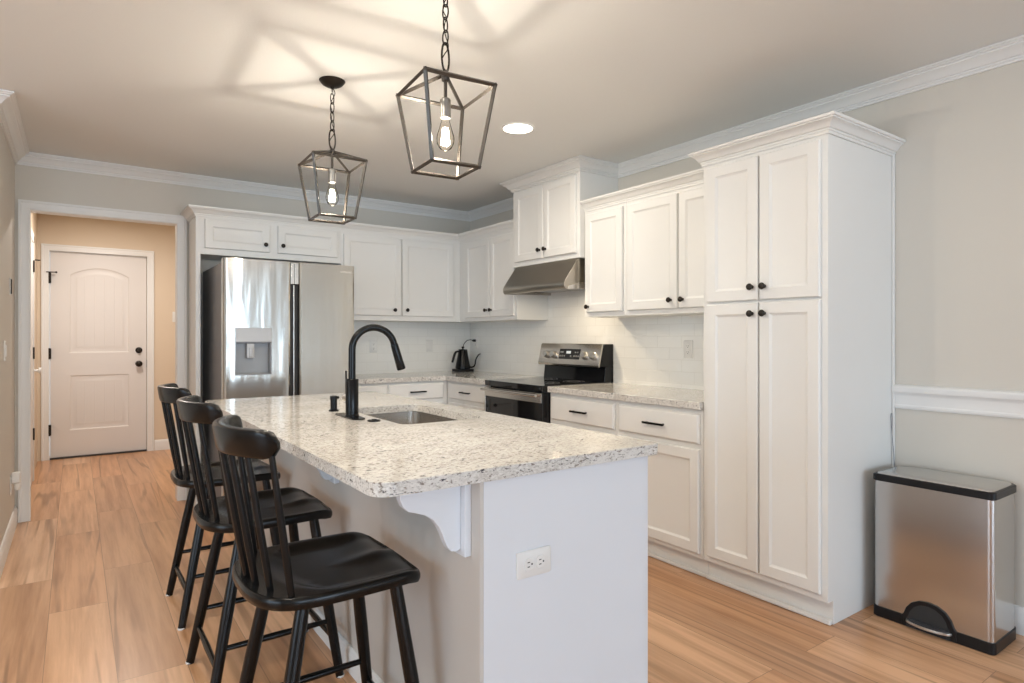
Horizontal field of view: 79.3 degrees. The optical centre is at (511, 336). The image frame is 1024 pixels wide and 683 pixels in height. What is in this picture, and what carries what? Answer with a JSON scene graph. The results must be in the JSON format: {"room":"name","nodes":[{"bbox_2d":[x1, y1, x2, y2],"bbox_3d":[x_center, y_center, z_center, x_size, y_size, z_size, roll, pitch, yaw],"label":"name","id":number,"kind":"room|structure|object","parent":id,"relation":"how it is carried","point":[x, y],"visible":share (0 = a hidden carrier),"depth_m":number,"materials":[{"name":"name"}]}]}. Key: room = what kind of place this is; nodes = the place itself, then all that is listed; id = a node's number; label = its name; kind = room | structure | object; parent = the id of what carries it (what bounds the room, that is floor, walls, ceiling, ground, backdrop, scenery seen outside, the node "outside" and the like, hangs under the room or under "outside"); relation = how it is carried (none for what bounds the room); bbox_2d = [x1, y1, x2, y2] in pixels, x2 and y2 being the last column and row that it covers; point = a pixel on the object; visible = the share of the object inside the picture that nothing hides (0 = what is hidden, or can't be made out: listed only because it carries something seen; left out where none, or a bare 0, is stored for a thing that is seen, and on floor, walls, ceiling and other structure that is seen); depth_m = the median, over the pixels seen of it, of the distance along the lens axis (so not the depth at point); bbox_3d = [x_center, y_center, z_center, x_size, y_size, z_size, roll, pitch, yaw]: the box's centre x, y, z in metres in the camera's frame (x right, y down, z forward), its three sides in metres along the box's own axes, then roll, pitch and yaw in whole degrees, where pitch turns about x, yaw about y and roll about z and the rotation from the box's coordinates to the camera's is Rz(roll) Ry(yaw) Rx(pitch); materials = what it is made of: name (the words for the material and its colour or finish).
{"room":"kitchen","nodes":[
{"label":"kitchen","id":0,"kind":"room"},
{"bbox_2d":[0,123,36,545],"bbox_3d":[-3.749,0.004,4.643,0.140,2.490,3.750,0,0,-35],"label":"wall","id":1,"kind":"structure","parent":0,"point":[7,165],"depth_m":3.71,"materials":[{"name":"beige paint"}]},
{"bbox_2d":[4,341,6,360],"bbox_3d":[-2.895,0.079,3.532,0.010,0.116,0.072,0,0,-35],"label":"light switch","id":2,"kind":"object","parent":1,"relation":"attached to","point":[5,345],"visible":1,"depth_m":3.52,"materials":[{"name":"white plastic"}]},
{"bbox_2d":[0,506,17,578],"bbox_3d":[-3.178,1.192,3.502,0.516,0.115,1.260,0,0,-35],"label":"baseboard","id":3,"kind":"structure","parent":1,"relation":"attached to","point":[8,537],"depth_m":3.58,"materials":[{"name":"white paint"}]},
{"bbox_2d":[9,278,11,294],"bbox_3d":[-3.101,-0.312,3.824,0.012,0.106,0.039,0,0,-35],"label":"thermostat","id":4,"kind":"object","parent":1,"relation":"attached to","point":[10,279],"visible":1,"depth_m":3.81,"materials":[{"name":"white plastic"}]},
{"bbox_2d":[10,476,11,495],"bbox_3d":[-3.136,0.929,3.870,0.008,0.116,0.072,0,0,-35],"label":"wall outlet","id":5,"kind":"object","parent":1,"relation":"attached to","point":[10,476],"visible":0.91,"depth_m":3.84,"materials":[{"name":"white plastic"}]},
{"bbox_2d":[11,471,20,489],"bbox_3d":[-3.116,0.905,3.884,0.044,0.112,0.050,0,0,-35],"label":"air freshener","id":6,"kind":"object","parent":5,"relation":"attached to","point":[15,476],"visible":1,"depth_m":3.87,"materials":[{"name":"white plastic"}]},
{"bbox_2d":[14,483,20,489],"bbox_3d":[-3.111,0.940,3.887,0.032,0.042,0.031,0,0,-35],"label":"bottle","id":7,"kind":"object","parent":6,"relation":"on","point":[17,486],"depth_m":3.88,"materials":[{"name":"white plastic"}]},
{"bbox_2d":[31,228,41,484],"bbox_3d":[-3.858,0.176,4.982,0.074,2.145,1.090,0,0,-35],"label":"door","id":8,"kind":"structure","parent":1,"relation":"in","point":[39,370],"depth_m":5.28,"materials":[{"name":"white paint"}]},
{"bbox_2d":[37,214,174,460],"bbox_3d":[-3.923,0.004,6.889,2.450,2.490,0.120,0,0,-35],"label":"wall","id":9,"kind":"structure","parent":0,"point":[51,229],"depth_m":6.71,"materials":[{"name":"beige paint"}]},
{"bbox_2d":[46,251,146,459],"bbox_3d":[-4.365,0.188,6.531,0.889,2.122,0.125,0,0,-35],"label":"door","id":10,"kind":"structure","parent":9,"relation":"in","point":[97,350],"depth_m":6.54,"materials":[{"name":"white paint"}]},
{"bbox_2d":[41,243,153,460],"bbox_3d":[-4.339,0.153,6.510,0.987,2.192,0.018,0,0,-35],"label":"trim","id":11,"kind":"structure","parent":9,"relation":"attached to","point":[45,248],"depth_m":6.38,"materials":[{"name":"white paint"}]},
{"bbox_2d":[154,439,169,450],"bbox_3d":[-3.413,1.192,7.167,1.276,0.115,0.016,0,0,-35],"label":"baseboard","id":12,"kind":"structure","parent":9,"relation":"attached to","point":[162,444],"depth_m":6.83,"materials":[{"name":"white paint"}]},
{"bbox_2d":[172,312,174,321],"bbox_3d":[-3.763,-0.225,6.923,0.072,0.116,0.010,0,0,-35],"label":"light switch","id":13,"kind":"object","parent":9,"relation":"attached to","point":[173,313],"visible":0.46,"depth_m":6.91,"materials":[{"name":"white plastic"}]},
{"bbox_2d":[15,164,469,508],"bbox_3d":[-1.965,0.004,5.206,3.703,2.490,0.120,0,0,-35],"label":"wall","id":14,"kind":"structure","parent":0,"point":[32,183],"depth_m":4.64,"materials":[{"name":"beige paint"}]},
{"bbox_2d":[18,199,186,522],"bbox_3d":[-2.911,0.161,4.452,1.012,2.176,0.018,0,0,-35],"label":"trim","id":15,"kind":"structure","parent":14,"relation":"attached to","point":[25,207],"depth_m":4.20,"materials":[{"name":"white paint"}]},
{"bbox_2d":[0,89,512,221],"bbox_3d":[-1.703,-1.201,4.506,4.083,0.078,1.325,0,0,-35],"label":"trim","id":16,"kind":"structure","parent":14,"relation":"attached to","point":[10,119],"depth_m":4.70,"materials":[{"name":"white paint"}]},
{"bbox_2d":[338,222,459,322],"bbox_3d":[-1.010,-0.543,5.556,1.189,0.804,0.410,0,0,-35],"label":"upper cabinet","id":17,"kind":"object","parent":14,"relation":"attached to","point":[401,274],"visible":0.91,"depth_m":5.39,"materials":[{"name":"white paint"}]},
{"bbox_2d":[354,321,469,373],"bbox_3d":[-1.051,0.099,5.774,1.553,0.500,0.008,0,0,-35],"label":"wall tile","id":18,"kind":"structure","parent":14,"relation":"attached to","point":[411,337],"depth_m":5.85,"materials":[{"name":"white tile"}]},
{"bbox_2d":[370,340,376,352],"bbox_3d":[-1.259,0.084,5.616,0.072,0.116,0.008,0,0,-35],"label":"wall outlet","id":19,"kind":"object","parent":18,"relation":"attached to","point":[373,343],"visible":1,"depth_m":5.62,"materials":[{"name":"white plastic"}]},
{"bbox_2d":[0,0,1023,225],"bbox_3d":[-0.770,-1.271,0.006,8.150,0.060,15.300,0,0,-35],"label":"ceiling","id":20,"kind":"structure","parent":0,"point":[227,89],"depth_m":2.90,"materials":[{"name":"white paint"}]},
{"bbox_2d":[298,76,367,224],"bbox_3d":[-0.871,-0.903,2.995,0.264,0.675,0.264,0,0,-33],"label":"lantern pendant","id":21,"kind":"object","parent":20,"relation":"hanging from","point":[331,82],"visible":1,"depth_m":2.98,"materials":[{"name":"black metal"}]},
{"bbox_2d":[328,168,335,183],"bbox_3d":[-0.871,-0.781,2.995,0.037,0.072,0.037,0,0,-33],"label":"socket","id":22,"kind":"object","parent":21,"relation":"attached to","point":[331,171],"depth_m":2.98,"materials":[{"name":"silver metal"}]},
{"bbox_2d":[395,0,497,179],"bbox_3d":[-0.228,-0.903,2.112,0.265,0.675,0.265,0,0,-30],"label":"lantern pendant","id":23,"kind":"object","parent":20,"relation":"hanging from","point":[445,105],"visible":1,"depth_m":2.10,"materials":[{"name":"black metal"}]},
{"bbox_2d":[440,97,450,119],"bbox_3d":[-0.228,-0.781,2.112,0.037,0.072,0.037,0,0,-30],"label":"socket","id":24,"kind":"object","parent":23,"relation":"attached to","point":[445,102],"depth_m":2.10,"materials":[{"name":"silver metal"}]},
{"bbox_2d":[501,122,534,133],"bbox_3d":[0.036,-1.238,3.669,0.198,0.006,0.198,0,0,-35],"label":"recessed light","id":25,"kind":"object","parent":20,"relation":"in","point":[516,127],"visible":1,"depth_m":3.66,"materials":[{"name":"white paint"}]},
{"bbox_2d":[0,449,1023,682],"bbox_3d":[-0.770,1.279,0.006,8.150,0.060,15.300,0,0,-35],"label":"floor","id":26,"kind":"structure","parent":0,"point":[84,581],"depth_m":2.69,"materials":[{"name":"brown wood"}]},
{"bbox_2d":[157,383,280,630],"bbox_3d":[-1.379,0.736,2.926,0.522,1.032,0.454,0,0,-35],"label":"counter stool","id":27,"kind":"object","parent":26,"relation":"on","point":[168,393],"visible":0.58,"depth_m":2.77,"materials":[{"name":"black wood"}]},
{"bbox_2d":[176,395,343,682],"bbox_3d":[-0.956,0.736,2.307,0.522,1.032,0.454,0,0,-35],"label":"counter stool","id":28,"kind":"object","parent":26,"relation":"on","point":[212,514],"visible":0.76,"depth_m":2.19,"materials":[{"name":"black wood"}]},
{"bbox_2d":[180,204,342,505],"bbox_3d":[-1.958,0.152,4.886,1.131,2.194,0.411,0,0,-35],"label":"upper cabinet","id":29,"kind":"object","parent":26,"relation":"on","point":[214,233],"visible":0.91,"depth_m":4.67,"materials":[{"name":"white paint"}]},
{"bbox_2d":[203,257,353,496],"bbox_3d":[-1.776,0.358,4.687,0.903,1.782,0.895,0,0,-35],"label":"refrigerator","id":30,"kind":"object","parent":26,"relation":"on","point":[271,328],"visible":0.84,"depth_m":4.37,"materials":[{"name":"grey metal"}]},
{"bbox_2d":[212,415,419,682],"bbox_3d":[-0.543,0.736,1.716,0.522,1.032,0.454,0,0,-35],"label":"counter stool","id":31,"kind":"object","parent":26,"relation":"on","point":[300,576],"visible":1,"depth_m":1.62,"materials":[{"name":"black wood"}]},
{"bbox_2d":[359,380,446,403],"bbox_3d":[-1.086,0.813,5.346,0.880,0.872,0.664,0,0,-35],"label":"base cabinet","id":32,"kind":"object","parent":26,"relation":"on","point":[432,391],"visible":0.16,"depth_m":5.18,"materials":[{"name":"white paint"}]},
{"bbox_2d":[356,371,542,384],"bbox_3d":[-0.657,0.355,5.250,1.499,0.040,1.301,0,0,-35],"label":"countertop","id":33,"kind":"structure","parent":32,"relation":"on","point":[475,377],"depth_m":5.24,"materials":[{"name":"beige stone"}]},
{"bbox_2d":[451,339,479,371],"bbox_3d":[-0.474,0.178,6.028,0.295,0.313,0.182,0,0,-26],"label":"gooseneck kettle","id":34,"kind":"object","parent":33,"relation":"on","point":[462,363],"visible":1,"depth_m":5.97,"materials":[{"name":"black metal"}]},
{"bbox_2d":[264,448,647,682],"bbox_3d":[-0.524,0.809,2.629,0.875,0.879,2.222,0,0,-35],"label":"kitchen island","id":35,"kind":"object","parent":26,"relation":"on","point":[584,619],"visible":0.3,"depth_m":1.77,"materials":[{"name":"white paint"}]},
{"bbox_2d":[205,391,657,496],"bbox_3d":[-0.582,0.352,2.610,0.951,0.034,2.290,0,0,-35],"label":"island countertop","id":36,"kind":"structure","parent":35,"relation":"on","point":[384,458],"depth_m":1.96,"materials":[{"name":"stone"}]},
{"bbox_2d":[329,395,338,411],"bbox_3d":[-0.805,0.300,2.793,0.046,0.070,0.044,0,0,-35],"label":"soap dispenser","id":37,"kind":"object","parent":36,"relation":"on","point":[333,399],"visible":1,"depth_m":2.78,"materials":[{"name":"black metal"}]},
{"bbox_2d":[335,324,404,419],"bbox_3d":[-0.597,0.140,2.646,0.258,0.389,0.240,0,0,-35],"label":"kitchen faucet","id":38,"kind":"object","parent":36,"relation":"on","point":[351,396],"visible":1,"depth_m":2.56,"materials":[{"name":"black metal"}]},
{"bbox_2d":[367,419,380,421],"bbox_3d":[-0.549,0.330,2.459,0.052,0.010,0.052,0,0,-35],"label":"cover","id":39,"kind":"object","parent":36,"relation":"on","point":[369,420],"visible":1,"depth_m":2.44,"materials":[{"name":"black metal"}]},
{"bbox_2d":[367,411,455,423],"bbox_3d":[-0.447,0.463,2.722,0.418,0.186,0.688,0,0,-35],"label":"sink","id":40,"kind":"object","parent":36,"relation":"in","point":[409,417],"visible":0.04,"depth_m":3.03,"materials":[{"name":"silver metal"}]},
{"bbox_2d":[516,545,550,579],"bbox_3d":[0.060,0.612,1.676,0.116,0.072,0.008,0,0,-35],"label":"wall outlet","id":41,"kind":"object","parent":35,"relation":"attached to","point":[533,562],"visible":1,"depth_m":1.67,"materials":[{"name":"white plastic"}]},
{"bbox_2d":[524,558,532,570],"bbox_3d":[0.046,0.612,1.663,0.029,0.034,0.003,0,0,-35],"label":"receptacle","id":42,"kind":"object","parent":41,"relation":"attached to","point":[528,562],"depth_m":1.66,"materials":[{"name":"white plastic"}]},
{"bbox_2d":[536,555,544,567],"bbox_3d":[0.078,0.612,1.685,0.029,0.034,0.003,0,0,-35],"label":"receptacle","id":43,"kind":"object","parent":41,"relation":"attached to","point":[540,559],"depth_m":1.68,"materials":[{"name":"white plastic"}]},
{"bbox_2d":[447,381,489,410],"bbox_3d":[-0.135,0.813,5.249,0.662,0.872,0.696,0,0,-35],"label":"base cabinet","id":44,"kind":"object","parent":26,"relation":"on","point":[460,394],"visible":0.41,"depth_m":5.08,"materials":[{"name":"white paint"}]},
{"bbox_2d":[480,343,612,422],"bbox_3d":[0.247,0.650,4.644,0.716,1.198,0.722,0,0,-35],"label":"range","id":45,"kind":"object","parent":26,"relation":"on","point":[565,364],"visible":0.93,"depth_m":4.58,"materials":[{"name":"silver metal"}]},
{"bbox_2d":[485,377,604,391],"bbox_3d":[0.237,0.351,4.637,0.587,0.042,0.722,0,0,-35],"label":"cooktop","id":46,"kind":"object","parent":45,"relation":"in","point":[537,384],"depth_m":4.56,"materials":[{"name":"black glass"}]},
{"bbox_2d":[550,393,617,435],"bbox_3d":[0.674,0.813,4.105,0.662,0.872,0.642,0,0,-35],"label":"base cabinet","id":47,"kind":"object","parent":26,"relation":"on","point":[581,412],"visible":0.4,"depth_m":3.90,"materials":[{"name":"white paint"}]},
{"bbox_2d":[618,401,708,577],"bbox_3d":[1.036,0.813,3.593,0.662,0.872,0.610,0,0,-35],"label":"base cabinet","id":48,"kind":"object","parent":26,"relation":"on","point":[676,473],"visible":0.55,"depth_m":3.33,"materials":[{"name":"white paint"}]},
{"bbox_2d":[547,383,703,409],"bbox_3d":[0.857,0.355,3.860,0.630,0.040,1.253,0,0,-35],"label":"countertop","id":49,"kind":"structure","parent":48,"relation":"on","point":[646,394],"depth_m":3.73,"materials":[{"name":"beige stone"}]},
{"bbox_2d":[688,110,905,624],"bbox_3d":[1.398,0.152,3.078,0.666,2.194,0.756,0,0,-35],"label":"pantry cabinet","id":50,"kind":"object","parent":26,"relation":"on","point":[799,216],"visible":0.98,"depth_m":2.84,"materials":[{"name":"white paint"}]},
{"bbox_2d":[890,413,894,466],"bbox_3d":[1.838,0.529,2.981,0.020,0.321,0.016,0,0,-35],"label":"cord","id":51,"kind":"object","parent":50,"relation":"hanging from","point":[891,413],"visible":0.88,"depth_m":2.98,"materials":[{"name":"white plastic"}]},
{"bbox_2d":[873,466,1016,654],"bbox_3d":[1.856,0.926,2.670,0.333,0.646,0.458,0,0,-35],"label":"trash can","id":52,"kind":"object","parent":26,"relation":"on","point":[945,541],"visible":1,"depth_m":2.55,"materials":[{"name":"silver metal"}]},
{"bbox_2d":[470,60,1023,606],"bbox_3d":[3.183,0.004,1.237,0.120,2.490,12.545,0,0,-35],"label":"wall","id":53,"kind":"structure","parent":0,"point":[959,167],"depth_m":2.77,"materials":[{"name":"beige paint"}]},
{"bbox_2d":[443,220,547,322],"bbox_3d":[-0.210,-0.543,5.596,0.385,0.804,1.268,0,0,-35],"label":"upper cabinet","id":54,"kind":"object","parent":53,"relation":"attached to","point":[486,253],"visible":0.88,"depth_m":5.28,"materials":[{"name":"white paint"}]},
{"bbox_2d":[503,258,584,295],"bbox_3d":[0.346,-0.444,4.705,0.483,0.222,0.770,0,0,-35],"label":"range hood","id":55,"kind":"object","parent":53,"relation":"attached to","point":[564,275],"visible":0.73,"depth_m":4.52,"materials":[{"name":"silver metal"}]},
{"bbox_2d":[499,155,618,267],"bbox_3d":[0.362,-0.898,4.729,0.452,0.682,0.964,0,0,-35],"label":"upper cabinet","id":56,"kind":"object","parent":53,"relation":"attached to","point":[548,214],"visible":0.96,"depth_m":4.52,"materials":[{"name":"white paint"}]},
{"bbox_2d":[470,290,703,389],"bbox_3d":[0.531,-0.011,4.875,0.008,0.720,3.287,0,0,-35],"label":"wall tile","id":57,"kind":"structure","parent":53,"relation":"attached to","point":[649,351],"depth_m":4.62,"materials":[{"name":"white tile"}]},
{"bbox_2d":[474,337,477,347],"bbox_3d":[-0.360,0.054,6.121,0.008,0.116,0.072,0,0,-35],"label":"wall outlet","id":58,"kind":"object","parent":57,"relation":"attached to","point":[476,338],"visible":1,"depth_m":6.11,"materials":[{"name":"white plastic"}]},
{"bbox_2d":[684,340,692,357],"bbox_3d":[1.140,0.079,4.000,0.008,0.116,0.072,0,0,-35],"label":"wall outlet","id":59,"kind":"object","parent":57,"relation":"attached to","point":[688,344],"visible":1,"depth_m":4.00,"materials":[{"name":"white plastic"}]},
{"bbox_2d":[579,190,659,317],"bbox_3d":[0.739,-0.542,4.253,0.385,0.806,0.400,0,0,-35],"label":"upper cabinet","id":60,"kind":"object","parent":53,"relation":"attached to","point":[606,214],"visible":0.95,"depth_m":4.15,"materials":[{"name":"white paint"}]},
{"bbox_2d":[620,168,703,316],"bbox_3d":[1.090,-0.542,3.757,0.385,0.806,0.814,0,0,-35],"label":"upper cabinet","id":61,"kind":"object","parent":53,"relation":"attached to","point":[665,217],"visible":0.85,"depth_m":3.72,"materials":[{"name":"white paint"}]},
{"bbox_2d":[618,34,1023,177],"bbox_3d":[3.679,-1.201,0.363,0.080,0.078,10.144,0,0,-35],"label":"trim","id":62,"kind":"structure","parent":53,"relation":"attached to","point":[1009,51],"depth_m":3.08,"materials":[{"name":"white paint"}]},
{"bbox_2d":[891,384,1023,418],"bbox_3d":[3.401,0.286,0.802,0.026,0.116,5.382,0,0,-35],"label":"trim","id":63,"kind":"structure","parent":53,"relation":"attached to","point":[972,401],"depth_m":2.77,"materials":[{"name":"white paint"}]},
{"bbox_2d":[1015,605,1023,635],"bbox_3d":[3.405,1.192,0.805,0.016,0.115,5.382,0,0,-35],"label":"baseboard","id":64,"kind":"structure","parent":53,"relation":"attached to","point":[1019,610],"depth_m":2.59,"materials":[{"name":"white paint"}]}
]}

